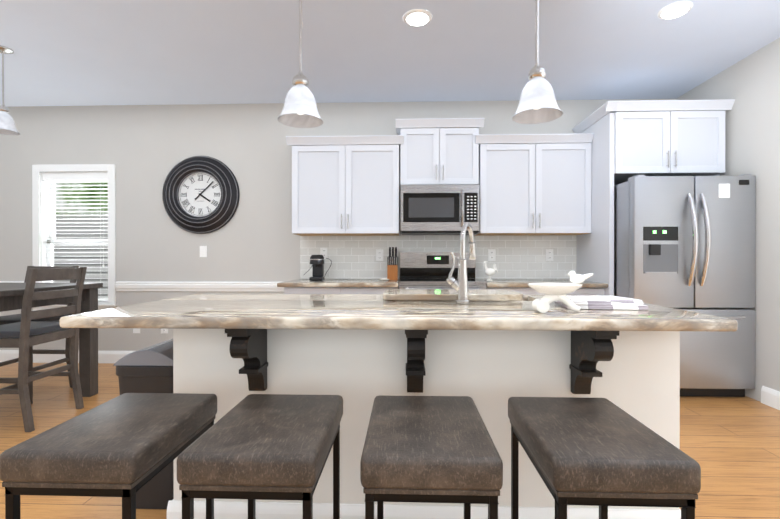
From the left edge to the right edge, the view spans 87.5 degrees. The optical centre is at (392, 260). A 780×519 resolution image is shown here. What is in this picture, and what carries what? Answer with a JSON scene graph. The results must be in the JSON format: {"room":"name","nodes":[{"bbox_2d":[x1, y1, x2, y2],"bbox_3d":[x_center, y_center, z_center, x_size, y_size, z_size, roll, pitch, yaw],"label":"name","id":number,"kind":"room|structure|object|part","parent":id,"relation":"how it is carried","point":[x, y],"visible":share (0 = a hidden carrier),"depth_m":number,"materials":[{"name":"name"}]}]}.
{"room":"dining room and kitchen","nodes":[
{"label":"dining room and kitchen","id":0,"kind":"room"},
{"bbox_2d":[0,99,675,350],"bbox_3d":[-0.942,-0.275,4.349,7.948,2.744,0.140,0,0,2],"label":"wall","id":1,"kind":"structure","parent":0,"point":[145,149],"depth_m":4.32,"materials":[{"name":"paint"}]},
{"bbox_2d":[0,350,134,362],"bbox_3d":[-0.944,1.032,4.274,7.668,0.132,0.016,0,0,2],"label":"baseboard","id":2,"kind":"structure","parent":1,"relation":"attached to","point":[103,356],"depth_m":4.35,"materials":[{"name":"white wood"}]},
{"bbox_2d":[32,164,116,310],"bbox_3d":[-3.400,-0.238,4.403,0.930,1.564,0.185,0,0,2],"label":"window","id":3,"kind":"structure","parent":1,"relation":"in","point":[40,256],"depth_m":4.35,"materials":[{"name":"white wood"}]},
{"bbox_2d":[42,173,107,303],"bbox_3d":[-3.401,-0.231,4.387,0.714,1.397,0.056,0,0,2],"label":"window blinds","id":4,"kind":"object","parent":3,"relation":"attached to","point":[71,177],"visible":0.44,"depth_m":4.37,"materials":[{"name":"white plastic"}]},
{"bbox_2d":[133,328,139,332],"bbox_3d":[-2.727,0.720,4.333,0.075,0.118,0.008,0,0,2],"label":"electrical outlet","id":5,"kind":"object","parent":1,"relation":"attached to","point":[136,330],"visible":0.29,"depth_m":4.33,"materials":[{"name":"white plastic"}]},
{"bbox_2d":[162,156,239,233],"bbox_3d":[-2.029,-0.688,4.269,0.824,0.824,0.081,0,0,2],"label":"wall clock","id":6,"kind":"object","parent":1,"relation":"attached to","point":[200,194],"visible":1,"depth_m":4.26,"materials":[{"name":"grey"}]},
{"bbox_2d":[200,246,206,256],"bbox_3d":[-2.007,-0.090,4.308,0.075,0.118,0.008,0,0,2],"label":"light switch","id":7,"kind":"object","parent":1,"relation":"attached to","point":[203,251],"visible":1,"depth_m":4.31,"materials":[{"name":"white plastic"}]},
{"bbox_2d":[286,135,403,235],"bbox_3d":[-0.454,-0.718,4.065,1.128,0.930,0.394,0,0,2],"label":"upper cabinet","id":8,"kind":"object","parent":1,"relation":"attached to","point":[345,185],"visible":0.98,"depth_m":3.92,"materials":[{"name":"white wood"}]},
{"bbox_2d":[300,193,576,279],"bbox_3d":[0.456,-0.251,4.231,2.857,0.902,0.008,0,0,2],"label":"backsplash","id":9,"kind":"structure","parent":1,"relation":"attached to","point":[517,257],"depth_m":4.22,"materials":[{"name":"tile"}]},
{"bbox_2d":[320,248,326,258],"bbox_3d":[-0.724,-0.072,4.259,0.075,0.118,0.009,0,0,2],"label":"electrical outlet","id":10,"kind":"object","parent":9,"relation":"attached to","point":[323,251],"visible":0.94,"depth_m":4.26,"materials":[{"name":"white plastic"}]},
{"bbox_2d":[376,249,382,260],"bbox_3d":[-0.139,-0.052,4.241,0.075,0.118,0.009,0,0,2],"label":"electrical outlet","id":11,"kind":"object","parent":9,"relation":"attached to","point":[379,254],"visible":1,"depth_m":4.24,"materials":[{"name":"white plastic"}]},
{"bbox_2d":[488,249,495,260],"bbox_3d":[1.021,-0.052,4.205,0.075,0.118,0.009,0,0,2],"label":"electrical outlet","id":12,"kind":"object","parent":9,"relation":"attached to","point":[491,254],"visible":1,"depth_m":4.20,"materials":[{"name":"white plastic"}]},
{"bbox_2d":[546,249,552,260],"bbox_3d":[1.608,-0.052,4.187,0.075,0.118,0.009,0,0,2],"label":"electrical outlet","id":13,"kind":"object","parent":9,"relation":"attached to","point":[549,254],"visible":1,"depth_m":4.18,"materials":[{"name":"white plastic"}]},
{"bbox_2d":[395,118,484,186],"bbox_3d":[0.448,-1.029,4.036,0.840,0.619,0.394,0,0,2],"label":"upper cabinet","id":14,"kind":"object","parent":1,"relation":"attached to","point":[439,151],"visible":0.98,"depth_m":3.89,"materials":[{"name":"white wood"}]},
{"bbox_2d":[401,185,479,234],"bbox_3d":[0.447,-0.484,4.001,0.742,0.452,0.438,0,0,2],"label":"microwave","id":15,"kind":"object","parent":14,"relation":"attached to","point":[439,209],"visible":1,"depth_m":3.85,"materials":[{"name":"silver metal"}]},
{"bbox_2d":[474,133,593,235],"bbox_3d":[1.333,-0.718,4.009,1.094,0.930,0.393,0,0,2],"label":"upper cabinet","id":16,"kind":"object","parent":1,"relation":"attached to","point":[535,184],"visible":0.94,"depth_m":3.86,"materials":[{"name":"white wood"}]},
{"bbox_2d":[588,99,734,185],"bbox_3d":[2.398,-1.046,3.800,0.968,0.606,0.744,0,0,2],"label":"upper cabinet","id":17,"kind":"object","parent":1,"relation":"attached to","point":[669,137],"visible":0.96,"depth_m":3.48,"materials":[{"name":"white wood"}]},
{"bbox_2d":[0,363,779,518],"bbox_3d":[-1.039,1.158,1.200,7.948,0.100,6.450,0,0,2],"label":"floor","id":18,"kind":"structure","parent":0,"point":[730,446],"depth_m":2.44,"materials":[{"name":"brown wood"}]},
{"bbox_2d":[0,266,78,403],"bbox_3d":[-2.978,0.576,3.337,0.440,1.050,0.495,0,0,2],"label":"dining chair","id":19,"kind":"object","parent":18,"relation":"on","point":[9,319],"visible":0.35,"depth_m":3.35,"materials":[{"name":"brown wood"}]},
{"bbox_2d":[0,267,86,431],"bbox_3d":[-2.531,0.577,2.830,0.495,1.050,0.440,0,0,2],"label":"dining chair","id":20,"kind":"object","parent":18,"relation":"on","point":[24,334],"visible":0.96,"depth_m":2.74,"materials":[{"name":"brown wood"}]},
{"bbox_2d":[0,283,102,396],"bbox_3d":[-2.991,0.647,2.600,1.120,0.912,1.610,0,0,2],"label":"dining table","id":21,"kind":"object","parent":18,"relation":"on","point":[11,296],"visible":0.85,"depth_m":3.27,"materials":[{"name":"brown wood"}]},
{"bbox_2d":[0,393,216,518],"bbox_3d":[-0.778,0.784,1.196,0.335,0.648,0.450,0,0,2],"label":"stool","id":22,"kind":"object","parent":18,"relation":"on","point":[126,447],"visible":0.9,"depth_m":1.02,"materials":[{"name":"black metal"}]},
{"bbox_2d":[113,339,173,508],"bbox_3d":[-1.069,0.748,1.975,0.310,0.715,0.420,0,0,2],"label":"trash can","id":23,"kind":"object","parent":18,"relation":"on","point":[149,369],"visible":0.33,"depth_m":1.78,"materials":[{"name":"black plastic"}]},
{"bbox_2d":[177,394,342,518],"bbox_3d":[-0.343,0.784,1.183,0.335,0.648,0.450,0,0,2],"label":"stool","id":24,"kind":"object","parent":18,"relation":"on","point":[252,448],"visible":1,"depth_m":1.00,"materials":[{"name":"black metal"}]},
{"bbox_2d":[277,279,398,293],"bbox_3d":[-0.481,0.650,3.932,1.080,0.897,0.670,0,0,2],"label":"base cabinet","id":25,"kind":"object","parent":18,"relation":"on","point":[342,286],"visible":0.23,"depth_m":3.66,"materials":[{"name":"white"}]},
{"bbox_2d":[304,255,331,280],"bbox_3d":[-0.759,0.074,4.059,0.274,0.252,0.254,0,0,2],"label":"coffee maker","id":26,"kind":"object","parent":25,"relation":"on","point":[317,262],"visible":1,"depth_m":3.98,"materials":[{"name":"black plastic"}]},
{"bbox_2d":[387,247,397,280],"bbox_3d":[-0.004,0.035,4.071,0.100,0.330,0.140,0,0,2],"label":"knife block","id":27,"kind":"object","parent":25,"relation":"on","point":[392,267],"visible":1,"depth_m":4.00,"materials":[{"name":"brown wood"}]},
{"bbox_2d":[167,330,680,518],"bbox_3d":[0.119,0.668,1.810,2.018,0.876,0.872,0,0,2],"label":"kitchen island","id":28,"kind":"object","parent":18,"relation":"on","point":[358,353],"depth_m":1.59,"materials":[{"name":"paint"}]},
{"bbox_2d":[179,294,603,297],"bbox_3d":[0.013,0.209,2.099,2.252,0.040,0.336,0,0,2],"label":"island countertop","id":29,"kind":"structure","parent":28,"relation":"on","point":[194,295],"depth_m":2.18,"materials":[{"name":"beige stone"}]},
{"bbox_2d":[383,289,522,300],"bbox_3d":[0.286,0.174,2.049,0.665,0.030,0.315,0,0,2],"label":"sink","id":30,"kind":"object","parent":29,"relation":"in","point":[443,295],"visible":1,"depth_m":1.90,"materials":[{"name":"metal"}]},
{"bbox_2d":[447,222,475,302],"bbox_3d":[0.321,0.006,1.893,0.162,0.366,0.219,0,0,2],"label":"faucet","id":31,"kind":"object","parent":29,"relation":"on","point":[460,286],"visible":1,"depth_m":1.80,"materials":[{"name":"silver metal"}]},
{"bbox_2d":[59,298,737,333],"bbox_3d":[-0.002,0.211,1.638,2.252,0.040,0.585,0,0,2],"label":"island countertop","id":32,"kind":"structure","parent":28,"relation":"on","point":[170,313],"depth_m":1.39,"materials":[{"name":"beige stone"}]},
{"bbox_2d":[528,271,592,312],"bbox_3d":[0.613,0.115,1.491,0.235,0.152,0.136,0,0,2],"label":"dish","id":33,"kind":"object","parent":32,"relation":"on","point":[555,291],"visible":1,"depth_m":1.48,"materials":[{"name":"white ceramic"}]},
{"bbox_2d":[554,296,649,309],"bbox_3d":[0.837,0.173,1.677,0.329,0.034,0.245,0,0,2],"label":"towels","id":34,"kind":"object","parent":32,"relation":"on","point":[605,302],"visible":0.77,"depth_m":1.59,"materials":[{"name":"white fabric"}]},
{"bbox_2d":[360,395,502,518],"bbox_3d":[0.096,0.784,1.169,0.335,0.648,0.450,0,0,2],"label":"stool","id":35,"kind":"object","parent":18,"relation":"on","point":[432,449],"visible":1,"depth_m":0.96,"materials":[{"name":"black metal"}]},
{"bbox_2d":[399,252,486,288],"bbox_3d":[0.444,0.510,3.857,0.766,1.178,0.735,0,0,2],"label":"range","id":36,"kind":"object","parent":18,"relation":"on","point":[425,270],"visible":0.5,"depth_m":4.12,"materials":[{"name":"silver metal"}]},
{"bbox_2d":[479,279,607,294],"bbox_3d":[1.353,0.650,3.876,1.042,0.897,0.670,0,0,2],"label":"base cabinet","id":37,"kind":"object","parent":18,"relation":"on","point":[586,288],"visible":0.02,"depth_m":3.60,"materials":[{"name":"white"}]},
{"bbox_2d":[483,261,497,280],"bbox_3d":[0.942,0.106,3.952,0.159,0.190,0.062,0,0,2],"label":"rooster","id":38,"kind":"object","parent":37,"relation":"on","point":[489,272],"visible":1,"depth_m":3.94,"materials":[{"name":"white ceramic"}]},
{"bbox_2d":[508,397,700,518],"bbox_3d":[0.546,0.784,1.155,0.335,0.648,0.450,0,0,2],"label":"stool","id":39,"kind":"object","parent":18,"relation":"on","point":[603,454],"visible":1,"depth_m":0.98,"materials":[{"name":"black metal"}]},
{"bbox_2d":[572,101,719,295],"bbox_3d":[2.352,-0.125,3.804,1.046,2.448,0.743,0,0,2],"label":"panel","id":40,"kind":"object","parent":18,"relation":"on","point":[595,251],"depth_m":3.65,"materials":[{"name":"white wood"}]},
{"bbox_3d":[1.873,-1.311,3.815,0.087,0.076,0.743,0,0,2],"label":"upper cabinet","id":41,"kind":"part","parent":40,"relation":"part of","materials":[{"name":"white wood"}]},
{"bbox_2d":[614,174,755,396],"bbox_3d":[2.388,0.211,3.611,0.940,1.777,0.993,0,0,2],"label":"fridge","id":42,"kind":"object","parent":18,"relation":"on","point":[686,243],"visible":0.79,"depth_m":3.21,"materials":[{"name":"silver metal"}]},
{"bbox_2d":[0,0,779,106],"bbox_3d":[-1.039,-1.686,1.191,7.948,0.100,6.450,0,0,2],"label":"ceiling","id":43,"kind":"structure","parent":0,"point":[116,52],"depth_m":3.16,"materials":[{"name":"paint"}]},
{"bbox_2d":[0,45,19,135],"bbox_3d":[-3.033,-1.320,3.170,0.196,0.643,0.196,0,0,2],"label":"pendant light","id":44,"kind":"object","parent":43,"relation":"hanging from","point":[7,125],"visible":1,"depth_m":3.16,"materials":[{"name":"white glass"}]},
{"bbox_2d":[277,0,322,127],"bbox_3d":[-0.406,-1.124,1.789,0.196,1.027,0.196,0,0,2],"label":"pendant light","id":45,"kind":"object","parent":43,"relation":"hanging from","point":[299,110],"visible":1,"depth_m":1.76,"materials":[{"name":"white glass"}]},
{"bbox_2d":[403,9,431,25],"bbox_3d":[0.166,-1.635,2.760,0.196,0.012,0.196,0,0,2],"label":"recessed light","id":46,"kind":"object","parent":43,"relation":"in","point":[417,17],"visible":1,"depth_m":2.74,"materials":[{"name":"white"}]},
{"bbox_2d":[512,0,562,123],"bbox_3d":[0.621,-1.129,1.757,0.206,1.017,0.206,0,0,2],"label":"pendant light","id":47,"kind":"object","parent":43,"relation":"hanging from","point":[538,104],"visible":1,"depth_m":1.73,"materials":[{"name":"white glass"}]},
{"bbox_2d":[657,1,692,18],"bbox_3d":[1.852,-1.635,2.678,0.196,0.012,0.196,0,0,2],"label":"recessed light","id":48,"kind":"object","parent":43,"relation":"in","point":[675,10],"visible":1,"depth_m":2.66,"materials":[{"name":"white"}]},
{"bbox_2d":[676,38,779,401],"bbox_3d":[2.863,-0.264,1.075,0.140,2.744,6.170,0,0,2],"label":"wall","id":49,"kind":"structure","parent":0,"point":[750,84],"depth_m":3.16,"materials":[{"name":"paint"}]},
{"bbox_2d":[761,386,779,409],"bbox_3d":[2.768,1.044,0.572,0.016,0.132,5.150,0,0,2],"label":"baseboard","id":50,"kind":"structure","parent":49,"relation":"attached to","point":[770,397],"depth_m":3.06,"materials":[{"name":"white wood"}]},
{"label":"outside","id":51,"kind":"structure","parent":0,"visible":0},
{"bbox_2d":[53,182,107,298],"bbox_3d":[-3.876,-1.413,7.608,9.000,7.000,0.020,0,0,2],"label":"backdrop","id":52,"kind":"structure","parent":51,"point":[96,271],"depth_m":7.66,"materials":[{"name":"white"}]},
{"bbox_3d":[-4.941,-0.265,1.316,0.140,2.744,6.170,0,0,2],"label":"wall","id":53,"kind":"structure","parent":0,"visible":0},
{"bbox_2d":[0,281,23,282],"bbox_3d":[-4.305,0.280,4.369,0.885,0.105,0.029,0,0,2],"label":"trim","id":54,"kind":"structure","parent":53,"relation":"attached to","point":[0,281],"depth_m":4.36,"materials":[{"name":"white"}]},
{"bbox_2d":[115,281,284,291],"bbox_3d":[-1.981,0.280,4.299,1.925,0.105,0.026,0,0,2],"label":"trim","id":55,"kind":"structure","parent":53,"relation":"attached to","point":[198,286],"depth_m":4.29,"materials":[{"name":"white wood"}]}
]}

